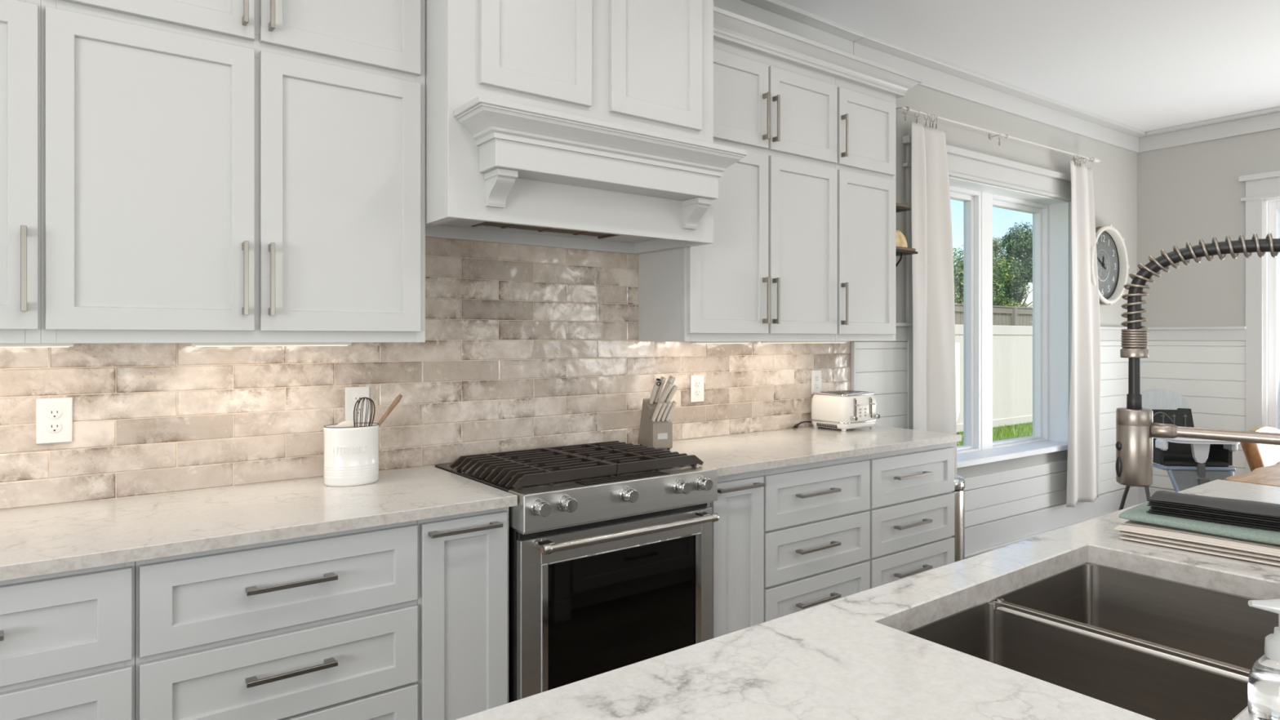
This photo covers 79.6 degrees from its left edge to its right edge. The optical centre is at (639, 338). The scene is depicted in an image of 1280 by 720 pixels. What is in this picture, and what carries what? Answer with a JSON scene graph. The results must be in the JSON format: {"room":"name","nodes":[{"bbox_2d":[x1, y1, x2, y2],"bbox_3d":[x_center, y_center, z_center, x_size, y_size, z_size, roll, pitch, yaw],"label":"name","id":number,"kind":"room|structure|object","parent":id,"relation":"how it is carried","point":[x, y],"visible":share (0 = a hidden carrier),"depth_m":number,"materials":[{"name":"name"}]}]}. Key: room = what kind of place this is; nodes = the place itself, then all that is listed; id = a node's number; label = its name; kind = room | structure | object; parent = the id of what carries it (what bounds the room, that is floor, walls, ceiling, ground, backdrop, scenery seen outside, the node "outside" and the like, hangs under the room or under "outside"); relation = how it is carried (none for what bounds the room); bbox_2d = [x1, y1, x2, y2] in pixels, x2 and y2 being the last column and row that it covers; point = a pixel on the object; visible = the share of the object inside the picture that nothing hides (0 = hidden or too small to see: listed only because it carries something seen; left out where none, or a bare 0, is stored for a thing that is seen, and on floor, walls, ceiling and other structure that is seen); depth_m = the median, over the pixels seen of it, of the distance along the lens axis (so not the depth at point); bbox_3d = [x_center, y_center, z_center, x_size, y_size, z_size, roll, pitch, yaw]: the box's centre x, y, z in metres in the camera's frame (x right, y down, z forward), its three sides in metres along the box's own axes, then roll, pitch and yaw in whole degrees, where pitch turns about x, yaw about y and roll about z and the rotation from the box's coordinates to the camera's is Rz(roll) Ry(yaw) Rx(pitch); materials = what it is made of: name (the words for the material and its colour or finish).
{"room":"kitchen","nodes":[
{"label":"kitchen","id":0,"kind":"room"},
{"bbox_2d":[850,84,1137,528],"bbox_3d":[2.605,-0.140,5.407,3.700,3.035,0.250,0,0,-35],"label":"wall","id":1,"kind":"structure","parent":0,"point":[1115,177],"depth_m":5.29,"materials":[{"name":"grey paint"}]},
{"bbox_2d":[835,77,895,341],"bbox_3d":[1.052,-0.635,3.924,0.482,1.294,0.369,0,0,-37],"label":"upper cabinet","id":2,"kind":"object","parent":1,"relation":"attached to","point":[865,166],"visible":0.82,"depth_m":3.80,"materials":[{"name":"grey wood"}]},
{"bbox_2d":[895,203,911,212],"bbox_3d":[1.350,-0.657,4.267,0.265,0.174,0.172,0,0,-35],"label":"wall shelf","id":3,"kind":"object","parent":1,"relation":"attached to","point":[900,207],"visible":0.04,"depth_m":4.25,"materials":[{"name":"brown wood"}]},
{"bbox_2d":[895,246,917,267],"bbox_3d":[1.377,-0.419,4.286,0.330,0.174,0.172,0,0,-35],"label":"wall shelf","id":4,"kind":"object","parent":1,"relation":"attached to","point":[900,251],"visible":0.16,"depth_m":4.28,"materials":[{"name":"brown wood"}]},
{"bbox_2d":[895,228,907,247],"bbox_3d":[1.415,-0.563,4.314,0.200,0.113,0.148,0,0,-35],"label":"shell","id":5,"kind":"object","parent":4,"relation":"on","point":[900,241],"visible":0.32,"depth_m":4.26,"materials":[{"name":"brown wood"}]},
{"bbox_2d":[902,135,1071,468],"bbox_3d":[2.342,-0.192,5.183,2.100,1.984,0.295,0,0,-35],"label":"window","id":6,"kind":"structure","parent":1,"relation":"in","point":[983,182],"depth_m":5.28,"materials":[{"name":"white wood"}]},
{"bbox_2d":[850,322,1127,391],"bbox_3d":[2.626,0.643,5.243,3.545,1.470,0.042,0,0,-35],"label":"trim","id":7,"kind":"structure","parent":1,"relation":"attached to","point":[1107,333],"depth_m":4.47,"materials":[{"name":"white wood"}]},
{"bbox_2d":[855,340,1131,527],"bbox_3d":[2.623,0.606,5.259,3.531,1.178,0.013,0,0,-35],"label":"shiplap wall paneling","id":8,"kind":"structure","parent":1,"relation":"attached to","point":[881,366],"depth_m":5.15,"materials":[{"name":"white wood"}]},
{"bbox_2d":[895,106,1100,163],"bbox_3d":[2.408,-1.315,5.040,2.325,0.049,0.125,0,0,-35],"label":"curtain rod","id":9,"kind":"object","parent":1,"relation":"attached to","point":[1095,160],"visible":0.79,"depth_m":4.96,"materials":[{"name":"white metal"}]},
{"label":"curtain ring","id":10,"kind":"object","parent":9,"relation":"hanging from","visible":0},
{"bbox_2d":[911,121,956,474],"bbox_3d":[1.758,-0.031,4.548,0.517,2.438,0.092,0,0,-35],"label":"curtain","id":11,"kind":"object","parent":10,"relation":"hanging from","point":[934,363],"visible":0.75,"depth_m":4.54,"materials":[{"name":"fabric"}]},
{"bbox_3d":[3.216,-1.275,5.556,0.026,0.075,0.033,0,0,-35],"label":"curtain ring","id":12,"kind":"object","parent":9,"relation":"hanging from","visible":0},
{"bbox_2d":[1066,160,1100,506],"bbox_3d":[3.227,-0.037,5.579,0.529,2.450,0.085,0,0,-35],"label":"curtain","id":13,"kind":"object","parent":12,"relation":"hanging from","point":[1084,413],"visible":1,"depth_m":5.57,"materials":[{"name":"fabric"}]},
{"bbox_2d":[853,33,1150,153],"bbox_3d":[2.653,-1.587,5.230,3.567,0.140,0.095,0,0,-35],"label":"trim","id":14,"kind":"structure","parent":1,"relation":"attached to","point":[936,74],"depth_m":5.00,"materials":[{"name":"white wood"}]},
{"bbox_2d":[964,486,1138,558],"bbox_3d":[2.625,1.289,5.244,3.545,0.178,0.040,0,0,-35],"label":"baseboard","id":15,"kind":"structure","parent":1,"relation":"attached to","point":[980,539],"depth_m":5.34,"materials":[{"name":"white wood"}]},
{"bbox_2d":[1089,224,1129,305],"bbox_3d":[3.543,-0.559,5.851,0.608,0.608,0.094,0,0,-35],"label":"wall clock","id":16,"kind":"object","parent":1,"relation":"attached to","point":[1113,266],"visible":0.84,"depth_m":5.91,"materials":[{"name":"white plastic"}]},
{"bbox_2d":[778,0,1279,132],"bbox_3d":[1.762,-1.757,0.752,10.921,0.200,7.100,0,0,-37],"label":"ceiling","id":17,"kind":"structure","parent":0,"point":[1144,65],"depth_m":4.35,"materials":[{"name":"white paint"}]},
{"bbox_2d":[1137,128,1279,490],"bbox_3d":[6.000,-0.140,3.869,0.200,3.035,7.000,0,0,-37],"label":"wall","id":18,"kind":"structure","parent":0,"point":[1191,193],"depth_m":5.94,"materials":[{"name":"grey paint"}]},
{"bbox_2d":[1138,486,1175,503],"bbox_3d":[4.273,1.289,5.989,0.018,0.178,0.735,0,0,-37],"label":"baseboard","id":19,"kind":"structure","parent":18,"relation":"attached to","point":[1142,495],"depth_m":6.22,"materials":[{"name":"white wood"}]},
{"bbox_2d":[1140,340,1245,489],"bbox_3d":[4.275,0.606,5.991,0.013,1.178,0.735,0,0,-37],"label":"shiplap wall paneling","id":20,"kind":"structure","parent":18,"relation":"attached to","point":[1210,375],"depth_m":5.90,"materials":[{"name":"white wood"}]},
{"bbox_2d":[1146,326,1246,340],"bbox_3d":[4.265,-0.038,5.980,0.042,0.107,0.740,0,0,-37],"label":"trim","id":21,"kind":"structure","parent":18,"relation":"attached to","point":[1175,333],"depth_m":5.93,"materials":[{"name":"white wood"}]},
{"bbox_2d":[1138,106,1279,152],"bbox_3d":[5.919,-1.587,3.730,0.095,0.140,6.275,0,0,-37],"label":"trim","id":22,"kind":"structure","parent":18,"relation":"attached to","point":[1266,119],"depth_m":5.84,"materials":[{"name":"white wood"}]},
{"bbox_2d":[1238,170,1279,473],"bbox_3d":[5.149,0.086,4.928,0.210,2.585,2.085,0,0,-37],"label":"door","id":23,"kind":"structure","parent":18,"relation":"in","point":[1262,199],"depth_m":5.62,"materials":[{"name":"white"}]},
{"bbox_3d":[1.847,1.438,0.597,10.871,0.120,6.750,0,0,-37],"label":"floor","id":24,"kind":"structure","parent":0,"visible":0},
{"bbox_2d":[0,561,135,719],"bbox_3d":[-1.685,0.936,1.687,0.930,0.883,0.660,0,0,-37],"label":"base cabinet","id":25,"kind":"object","parent":24,"relation":"on","point":[68,638],"visible":0.71,"depth_m":1.66,"materials":[{"name":"grey wood"}]},
{"bbox_2d":[0,466,517,581],"bbox_3d":[-1.529,0.479,1.809,2.424,0.030,0.658,0,0,-37],"label":"countertop","id":26,"kind":"structure","parent":25,"relation":"on","point":[34,541],"depth_m":2.02,"materials":[{"name":"stone"}]},
{"bbox_2d":[323,422,378,486],"bbox_3d":[-0.926,0.371,2.467,0.172,0.187,0.129,0,0,-31],"label":"utensil crock","id":27,"kind":"object","parent":26,"relation":"on","point":[351,454],"visible":0.98,"depth_m":2.41,"materials":[{"name":"white ceramic"}]},
{"bbox_2d":[334,420,354,426],"bbox_3d":[-0.947,0.358,2.468,0.076,0.191,0.010,0,0,-29],"label":"spatula","id":28,"kind":"object","parent":27,"relation":"in","point":[348,423],"visible":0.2,"depth_m":2.47,"materials":[{"name":"beige plastic"}]},
{"bbox_2d":[353,396,375,426],"bbox_3d":[-0.893,0.319,2.489,0.067,0.259,0.067,0,0,-37],"label":"whisk","id":29,"kind":"object","parent":27,"relation":"in","point":[361,398],"visible":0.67,"depth_m":2.49,"materials":[{"name":"grey metal"}]},
{"bbox_2d":[377,394,402,426],"bbox_3d":[-0.891,0.316,2.530,0.047,0.258,0.221,0,0,40],"label":"wooden spoon","id":30,"kind":"object","parent":27,"relation":"in","point":[397,400],"visible":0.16,"depth_m":2.57,"materials":[{"name":"brown wood"}]},
{"bbox_2d":[135,520,417,719],"bbox_3d":[-1.049,0.936,2.164,0.658,0.883,0.660,0,0,-37],"label":"base cabinet","id":31,"kind":"object","parent":24,"relation":"on","point":[322,626],"visible":0.81,"depth_m":1.92,"materials":[{"name":"grey wood"}]},
{"bbox_2d":[417,506,508,719],"bbox_3d":[-0.672,0.936,2.447,0.282,0.883,0.660,0,0,-37],"label":"base cabinet","id":32,"kind":"object","parent":24,"relation":"on","point":[463,600],"visible":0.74,"depth_m":2.21,"materials":[{"name":"grey wood"}]},
{"bbox_2d":[435,440,719,702],"bbox_3d":[-0.220,0.897,2.732,0.770,0.962,0.731,0,0,-37],"label":"gas range","id":33,"kind":"object","parent":24,"relation":"on","point":[611,543],"visible":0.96,"depth_m":2.47,"materials":[{"name":"silver metal"}]},
{"bbox_2d":[435,459,697,492],"bbox_3d":[-0.266,0.469,2.794,0.770,0.019,0.576,0,0,-37],"label":"cooktop","id":34,"kind":"object","parent":33,"relation":"in","point":[491,481],"depth_m":2.54,"materials":[{"name":"silver metal"}]},
{"bbox_2d":[706,470,764,638],"bbox_3d":[0.190,0.936,3.094,0.284,0.883,0.660,0,0,-37],"label":"base cabinet","id":35,"kind":"object","parent":24,"relation":"on","point":[738,535],"visible":0.35,"depth_m":2.87,"materials":[{"name":"grey wood"}]},
{"bbox_2d":[761,454,870,622],"bbox_3d":[0.567,0.936,3.376,0.656,0.883,0.660,0,0,-37],"label":"base cabinet","id":36,"kind":"object","parent":24,"relation":"on","point":[817,516],"visible":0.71,"depth_m":3.12,"materials":[{"name":"grey wood"}]},
{"bbox_2d":[640,425,961,476],"bbox_3d":[0.714,0.479,3.492,1.609,0.030,0.658,0,0,-37],"label":"countertop","id":37,"kind":"structure","parent":36,"relation":"on","point":[735,454],"depth_m":3.34,"materials":[{"name":"stone"}]},
{"bbox_2d":[637,398,672,449],"bbox_3d":[0.063,0.360,3.276,0.087,0.207,0.188,0,0,-20],"label":"knife block","id":38,"kind":"object","parent":37,"relation":"on","point":[656,434],"visible":0.81,"depth_m":3.21,"materials":[{"name":"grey wood"}]},
{"bbox_2d":[649,377,661,404],"bbox_3d":[0.064,0.222,3.236,0.025,0.111,0.062,0,0,-37],"label":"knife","id":39,"kind":"object","parent":38,"relation":"on","point":[657,383],"visible":1,"depth_m":3.23,"materials":[{"name":"beige"}]},
{"bbox_2d":[651,401,662,422],"bbox_3d":[0.072,0.305,3.196,0.054,0.089,0.022,0,0,32],"label":"steak knife","id":40,"kind":"object","parent":38,"relation":"in","point":[660,404],"visible":1,"depth_m":3.19,"materials":[{"name":"beige"}]},
{"bbox_2d":[653,376,665,403],"bbox_3d":[0.084,0.217,3.261,0.065,0.116,0.024,0,0,40],"label":"carving knife","id":41,"kind":"object","parent":38,"relation":"in","point":[662,379],"visible":0.84,"depth_m":3.25,"materials":[{"name":"beige"}]},
{"bbox_2d":[656,400,666,421],"bbox_3d":[0.091,0.305,3.203,0.054,0.089,0.022,0,0,32],"label":"steak knife","id":42,"kind":"object","parent":38,"relation":"in","point":[664,403],"visible":1,"depth_m":3.19,"materials":[{"name":"beige"}]},
{"bbox_2d":[657,375,675,404],"bbox_3d":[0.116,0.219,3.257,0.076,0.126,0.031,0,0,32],"label":"knife","id":43,"kind":"object","parent":38,"relation":"in","point":[671,379],"visible":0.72,"depth_m":3.24,"materials":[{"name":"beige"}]},
{"bbox_2d":[661,400,671,421],"bbox_3d":[0.111,0.305,3.210,0.054,0.089,0.022,0,0,32],"label":"steak knife","id":44,"kind":"object","parent":38,"relation":"in","point":[668,403],"visible":1,"depth_m":3.20,"materials":[{"name":"beige"}]},
{"bbox_2d":[665,400,676,421],"bbox_3d":[0.130,0.305,3.217,0.054,0.089,0.022,0,0,32],"label":"steak knife","id":45,"kind":"object","parent":38,"relation":"in","point":[673,403],"visible":1,"depth_m":3.21,"materials":[{"name":"beige"}]},
{"bbox_2d":[665,384,677,402],"bbox_3d":[0.130,0.244,3.245,0.066,0.100,0.026,0,0,23],"label":"utility knife","id":46,"kind":"object","parent":38,"relation":"in","point":[674,388],"visible":0.77,"depth_m":3.24,"materials":[{"name":"beige wood"}]},
{"bbox_2d":[793,390,879,431],"bbox_3d":[1.013,0.369,3.928,0.412,0.188,0.274,0,0,-37],"label":"toaster","id":47,"kind":"object","parent":37,"relation":"on","point":[843,410],"visible":1,"depth_m":3.88,"materials":[{"name":"white metal"}]},
{"bbox_2d":[867,442,954,588],"bbox_3d":[1.094,0.936,3.772,0.660,0.883,0.660,0,0,-37],"label":"base cabinet","id":48,"kind":"object","parent":24,"relation":"on","point":[912,509],"visible":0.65,"depth_m":3.52,"materials":[{"name":"grey wood"}]},
{"bbox_2d":[951,474,965,562],"bbox_3d":[1.647,1.059,4.204,0.248,0.638,0.248,0,0,-37],"label":"trash can","id":49,"kind":"object","parent":24,"relation":"on","point":[959,482],"visible":0.26,"depth_m":4.10,"materials":[{"name":"silver metal"}]},
{"bbox_2d":[1118,389,1239,510],"bbox_3d":[3.230,0.847,4.640,0.472,1.057,0.730,0,0,7],"label":"high chair","id":50,"kind":"object","parent":24,"relation":"on","point":[1188,463],"visible":0.37,"depth_m":4.45,"materials":[{"name":"plastic"}]},
{"bbox_2d":[1152,437,1239,444],"bbox_3d":[3.206,0.575,4.449,0.375,0.026,0.346,0,0,7],"label":"tray","id":51,"kind":"object","parent":50,"relation":"on","point":[1158,440],"depth_m":4.30,"materials":[{"name":"white"}]},
{"bbox_2d":[1223,461,1279,487],"bbox_3d":[3.813,1.004,3.649,2.220,0.752,1.146,0,0,-37],"label":"dining table","id":52,"kind":"object","parent":24,"relation":"on","point":[1268,475],"visible":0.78,"depth_m":3.48,"materials":[{"name":"brown wood"}]},
{"bbox_2d":[1240,426,1279,471],"bbox_3d":[4.070,0.968,4.662,0.567,0.829,0.493,0,0,-23],"label":"chair","id":53,"kind":"object","parent":24,"relation":"on","point":[1257,455],"visible":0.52,"depth_m":4.77,"materials":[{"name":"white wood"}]},
{"bbox_3d":[0.945,0.942,1.315,2.770,0.871,0.781,0,0,-37],"label":"cabinet","id":54,"kind":"object","parent":24,"relation":"on","visible":0},
{"bbox_2d":[455,479,1279,719],"bbox_3d":[1.049,0.485,1.181,2.995,0.042,1.141,0,0,-37],"label":"countertop","id":55,"kind":"structure","parent":54,"relation":"on","point":[854,656],"depth_m":1.10,"materials":[{"name":"stone"}]},
{"bbox_2d":[906,562,1278,719],"bbox_3d":[0.838,0.615,1.316,0.827,0.218,0.506,0,0,-37],"label":"sink","id":56,"kind":"object","parent":55,"relation":"in","point":[1156,648],"visible":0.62,"depth_m":1.45,"materials":[{"name":"metal"}]},
{"bbox_2d":[1114,520,1279,565],"bbox_3d":[1.397,0.449,1.691,0.336,0.028,0.525,0,0,-41],"label":"book","id":57,"kind":"object","parent":55,"relation":"on","point":[1234,548],"visible":0.51,"depth_m":1.67,"materials":[{"name":"white paper"}]},
{"bbox_2d":[1118,501,1279,545],"bbox_3d":[1.423,0.422,1.713,0.296,0.023,0.538,0,0,-40],"label":"towel","id":58,"kind":"object","parent":57,"relation":"on","point":[1138,513],"visible":0.48,"depth_m":1.71,"materials":[{"name":"green fabric"}]},
{"bbox_2d":[1146,510,1279,530],"bbox_3d":[1.373,0.407,1.732,0.152,0.003,0.363,0,0,-45],"label":"mat","id":59,"kind":"object","parent":58,"relation":"on","point":[1148,511],"visible":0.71,"depth_m":1.72,"materials":[{"name":"black"}]},
{"bbox_2d":[1148,508,1279,528],"bbox_3d":[1.376,0.402,1.728,0.152,0.003,0.363,0,0,-45],"label":"mat","id":60,"kind":"object","parent":59,"relation":"on","point":[1151,509],"visible":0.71,"depth_m":1.71,"materials":[{"name":"black"}]},
{"bbox_2d":[1150,506,1279,525],"bbox_3d":[1.379,0.397,1.728,0.152,0.003,0.363,0,0,-45],"label":"mat","id":61,"kind":"object","parent":60,"relation":"on","point":[1156,508],"visible":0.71,"depth_m":1.72,"materials":[{"name":"black"}]},
{"bbox_2d":[1146,503,1279,523],"bbox_3d":[1.372,0.392,1.729,0.152,0.003,0.363,0,0,-45],"label":"mat","id":62,"kind":"object","parent":61,"relation":"on","point":[1149,504],"visible":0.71,"depth_m":1.72,"materials":[{"name":"black"}]},
{"bbox_2d":[1147,502,1279,520],"bbox_3d":[1.375,0.387,1.730,0.152,0.003,0.363,0,0,-45],"label":"mat","id":63,"kind":"object","parent":62,"relation":"on","point":[1152,503],"visible":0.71,"depth_m":1.72,"materials":[{"name":"black"}]},
{"bbox_2d":[1147,490,1279,518],"bbox_3d":[1.374,0.377,1.729,0.152,0.013,0.363,0,0,-45],"label":"mat","id":64,"kind":"object","parent":63,"relation":"on","point":[1240,506],"visible":1,"depth_m":1.75,"materials":[{"name":"black"}]},
{"bbox_2d":[1115,232,1279,486],"bbox_3d":[0.920,0.153,1.144,0.360,0.621,0.092,0,0,34],"label":"kitchen faucet","id":65,"kind":"object","parent":55,"relation":"on","point":[1135,429],"visible":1,"depth_m":1.22,"materials":[{"name":"metal"}]},
{"bbox_2d":[1248,598,1279,719],"bbox_3d":[0.770,0.386,0.916,0.070,0.151,0.070,0,0,-37],"label":"soap bottle","id":66,"kind":"object","parent":55,"relation":"on","point":[1264,680],"visible":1,"depth_m":0.91,"materials":[{"name":"clear plastic"}]},
{"bbox_3d":[-1.744,-0.140,2.222,7.076,3.035,0.242,0,0,-37],"label":"wall","id":67,"kind":"structure","parent":0,"visible":0},
{"bbox_2d":[0,0,40,343],"bbox_3d":[-1.917,-0.635,1.697,0.940,1.294,0.369,0,0,-37],"label":"upper cabinet","id":68,"kind":"object","parent":67,"relation":"attached to","point":[20,20],"visible":1,"depth_m":1.84,"materials":[{"name":"grey wood"}]},
{"bbox_2d":[0,343,73,347],"bbox_3d":[-1.618,0.006,1.824,0.440,0.031,0.040,0,0,-37],"label":"light","id":69,"kind":"object","parent":68,"relation":"attached to","point":[2,345],"visible":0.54,"depth_m":1.89,"materials":[{"name":"white plastic"}]},
{"bbox_2d":[0,346,46,347],"bbox_3d":[-1.618,0.021,1.824,0.420,0.002,0.030,0,0,-37],"label":"diffuser","id":70,"kind":"object","parent":69,"relation":"attached to","point":[0,347],"depth_m":1.88,"materials":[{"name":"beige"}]},
{"bbox_2d":[35,397,72,444],"bbox_3d":[-1.630,0.228,2.138,0.081,0.125,0.008,0,0,-37],"label":"wall outlet","id":71,"kind":"object","parent":67,"relation":"attached to","point":[54,416],"visible":1,"depth_m":2.13,"materials":[{"name":"white plastic"}]},
{"bbox_2d":[46,422,62,433],"bbox_3d":[-1.628,0.247,2.135,0.034,0.032,0.002,0,0,-37],"label":"receptacle","id":72,"kind":"object","parent":71,"relation":"attached to","point":[51,427],"depth_m":2.13,"materials":[{"name":"white plastic"}]},
{"bbox_2d":[46,408,62,419],"bbox_3d":[-1.628,0.208,2.135,0.034,0.032,0.002,0,0,-37],"label":"receptacle","id":73,"kind":"object","parent":71,"relation":"attached to","point":[51,413],"depth_m":2.13,"materials":[{"name":"white plastic"}]},
{"bbox_2d":[40,0,425,343],"bbox_3d":[-1.153,-0.635,2.271,0.971,1.294,0.369,0,0,-37],"label":"upper cabinet","id":74,"kind":"object","parent":67,"relation":"attached to","point":[212,171],"visible":1,"depth_m":2.12,"materials":[{"name":"grey wood"}]},
{"bbox_2d":[191,342,351,346],"bbox_3d":[-1.064,0.006,2.240,0.422,0.031,0.040,0,0,-37],"label":"light","id":75,"kind":"object","parent":74,"relation":"attached to","point":[197,344],"visible":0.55,"depth_m":2.21,"materials":[{"name":"white plastic"}]},
{"bbox_2d":[196,345,347,346],"bbox_3d":[-1.064,0.021,2.240,0.402,0.002,0.030,0,0,-37],"label":"diffuser","id":76,"kind":"object","parent":75,"relation":"attached to","point":[197,345],"depth_m":2.22,"materials":[{"name":"beige plastic"}]},
{"bbox_2d":[345,386,369,422],"bbox_3d":[-0.969,0.228,2.634,0.081,0.125,0.008,0,0,-37],"label":"wall outlet","id":77,"kind":"object","parent":67,"relation":"attached to","point":[353,394],"visible":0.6,"depth_m":2.63,"materials":[{"name":"white plastic"}]},
{"bbox_2d":[352,406,362,415],"bbox_3d":[-0.967,0.247,2.631,0.034,0.032,0.002,0,0,-37],"label":"receptacle","id":78,"kind":"object","parent":77,"relation":"attached to","point":[359,407],"depth_m":2.63,"materials":[{"name":"white plastic"}]},
{"bbox_2d":[352,395,363,404],"bbox_3d":[-0.967,0.208,2.631,0.034,0.032,0.002,0,0,-37],"label":"receptacle","id":79,"kind":"object","parent":77,"relation":"attached to","point":[355,397],"depth_m":2.63,"materials":[{"name":"white plastic"}]},
{"bbox_2d":[0,236,850,511],"bbox_3d":[-0.769,0.004,2.795,4.822,0.916,0.008,0,0,-37],"label":"backsplash","id":80,"kind":"structure","parent":67,"relation":"attached to","point":[46,381],"depth_m":2.79,"materials":[{"name":"tile"}]},
{"bbox_2d":[425,0,746,254],"bbox_3d":[-0.238,-0.998,2.768,1.084,1.259,0.670,0,0,-37],"label":"range hood","id":81,"kind":"object","parent":67,"relation":"attached to","point":[588,125],"visible":0.97,"depth_m":2.56,"materials":[{"name":"grey wood"}]},
{"bbox_2d":[471,222,618,239],"bbox_3d":[-0.276,-0.418,2.834,0.570,0.016,0.385,0,0,-37],"label":"vent","id":82,"kind":"object","parent":81,"relation":"attached to","point":[479,224],"depth_m":2.95,"materials":[{"name":"silver metal"}]},
{"bbox_2d":[690,374,703,402],"bbox_3d":[0.266,0.231,3.560,0.081,0.125,0.008,0,0,-37],"label":"wall outlet","id":83,"kind":"object","parent":67,"relation":"attached to","point":[696,380],"visible":1,"depth_m":3.56,"materials":[{"name":"white plastic"}]},
{"bbox_2d":[694,389,700,395],"bbox_3d":[0.268,0.251,3.558,0.034,0.032,0.002,0,0,-37],"label":"receptacle","id":84,"kind":"object","parent":83,"relation":"attached to","point":[697,392],"depth_m":3.56,"materials":[{"name":"white plastic"}]},
{"bbox_2d":[694,381,700,387],"bbox_3d":[0.268,0.211,3.558,0.034,0.032,0.002,0,0,-37],"label":"receptacle","id":85,"kind":"object","parent":83,"relation":"attached to","point":[697,384],"depth_m":3.56,"materials":[{"name":"white plastic"}]},
{"bbox_2d":[638,39,837,341],"bbox_3d":[0.481,-0.635,3.496,0.941,1.294,0.369,0,0,-37],"label":"upper cabinet","id":86,"kind":"object","parent":67,"relation":"attached to","point":[769,271],"visible":0.83,"depth_m":3.35,"materials":[{"name":"grey wood"}]},
{"bbox_2d":[690,341,751,343],"bbox_3d":[0.350,0.006,3.300,0.320,0.031,0.040,0,0,-37],"label":"light","id":87,"kind":"object","parent":86,"relation":"attached to","point":[691,342],"visible":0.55,"depth_m":3.27,"materials":[{"name":"white plastic"}]},
{"bbox_2d":[760,341,846,343],"bbox_3d":[0.782,0.006,3.624,0.560,0.031,0.040,0,0,-37],"label":"light","id":88,"kind":"object","parent":86,"relation":"attached to","point":[763,342],"visible":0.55,"depth_m":3.56,"materials":[{"name":"white plastic"}]},
{"bbox_2d":[763,342,803,343],"bbox_3d":[0.782,0.021,3.624,0.540,0.002,0.030,0,0,-37],"label":"diffuser","id":89,"kind":"object","parent":88,"relation":"attached to","point":[763,343],"depth_m":3.51,"materials":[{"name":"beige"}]},
{"bbox_2d":[713,6,922,98],"bbox_3d":[0.734,-1.292,3.649,1.506,0.084,0.383,0,0,-37],"label":"crown molding","id":90,"kind":"structure","parent":86,"relation":"on","point":[730,28],"depth_m":3.47,"materials":[{"name":"grey wood"}]},
{"bbox_2d":[713,0,864,54],"bbox_3d":[-1.561,-1.587,2.143,6.876,0.140,0.103,0,0,-37],"label":"trim","id":91,"kind":"structure","parent":67,"relation":"attached to","point":[777,14],"depth_m":3.91,"materials":[{"name":"white wood"}]},
{"bbox_2d":[811,369,821,394],"bbox_3d":[0.934,0.230,4.061,0.078,0.125,0.008,0,0,-37],"label":"wall outlet","id":92,"kind":"object","parent":67,"relation":"attached to","point":[815,375],"visible":0.98,"depth_m":4.05,"materials":[{"name":"white plastic"}]},
{"label":"outside","id":93,"kind":"structure","parent":0,"visible":0},
{"bbox_2d":[956,421,1032,445],"bbox_3d":[0.290,1.603,41.276,70.000,0.150,59.700,0,0,-37],"label":"lawn","id":94,"kind":"structure","parent":93,"point":[1028,434],"depth_m":12.01,"materials":[{"name":"green plant"}]},
{"bbox_2d":[952,244,963,303],"bbox_3d":[7.891,-0.394,19.047,1.727,3.856,1.984,0,0,-37],"label":"tree","id":95,"kind":"object","parent":94,"relation":"on","point":[958,267],"visible":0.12,"depth_m":18.73,"materials":[{"name":"green plant"}]},
{"bbox_2d":[954,303,1032,325],"bbox_3d":[8.714,0.408,17.380,16.800,2.240,0.160,0,0,-37],"label":"wooden fence","id":96,"kind":"object","parent":94,"relation":"on","point":[1019,316],"visible":0.08,"depth_m":16.92,"materials":[{"name":"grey wood"}]},
{"bbox_2d":[955,236,1031,306],"bbox_3d":[13.086,-1.122,28.586,3.195,5.309,2.960,0,0,42],"label":"tree","id":97,"kind":"object","parent":94,"relation":"on","point":[996,246],"visible":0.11,"depth_m":28.26,"materials":[{"name":"green plant"}]},
{"bbox_2d":[955,321,1032,432],"bbox_3d":[7.788,0.611,14.207,12.960,1.835,0.155,0,0,-37],"label":"vinyl fence","id":98,"kind":"object","parent":94,"relation":"on","point":[1012,345],"visible":0.12,"depth_m":13.03,"materials":[{"name":"white plastic"}]},
{"bbox_2d":[955,252,1032,314],"bbox_3d":[16.307,-1.221,34.749,5.170,5.506,4.576,0,0,9],"label":"tree","id":99,"kind":"object","parent":94,"relation":"on","point":[1028,287],"visible":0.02,"depth_m":34.19,"materials":[{"name":"green plant"}]},
{"bbox_2d":[992,252,1026,314],"bbox_3d":[10.457,-0.506,22.689,2.065,4.080,2.135,0,0,-7],"label":"tree","id":100,"kind":"object","parent":94,"relation":"on","point":[995,301],"visible":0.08,"depth_m":22.47,"materials":[{"name":"green plant"}]},
{"bbox_2d":[992,222,1032,315],"bbox_3d":[12.329,-1.121,24.442,2.682,5.307,2.841,0,0,18],"label":"tree","id":101,"kind":"object","parent":94,"relation":"on","point":[1020,244],"visible":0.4,"depth_m":24.38,"materials":[{"name":"green plant"}]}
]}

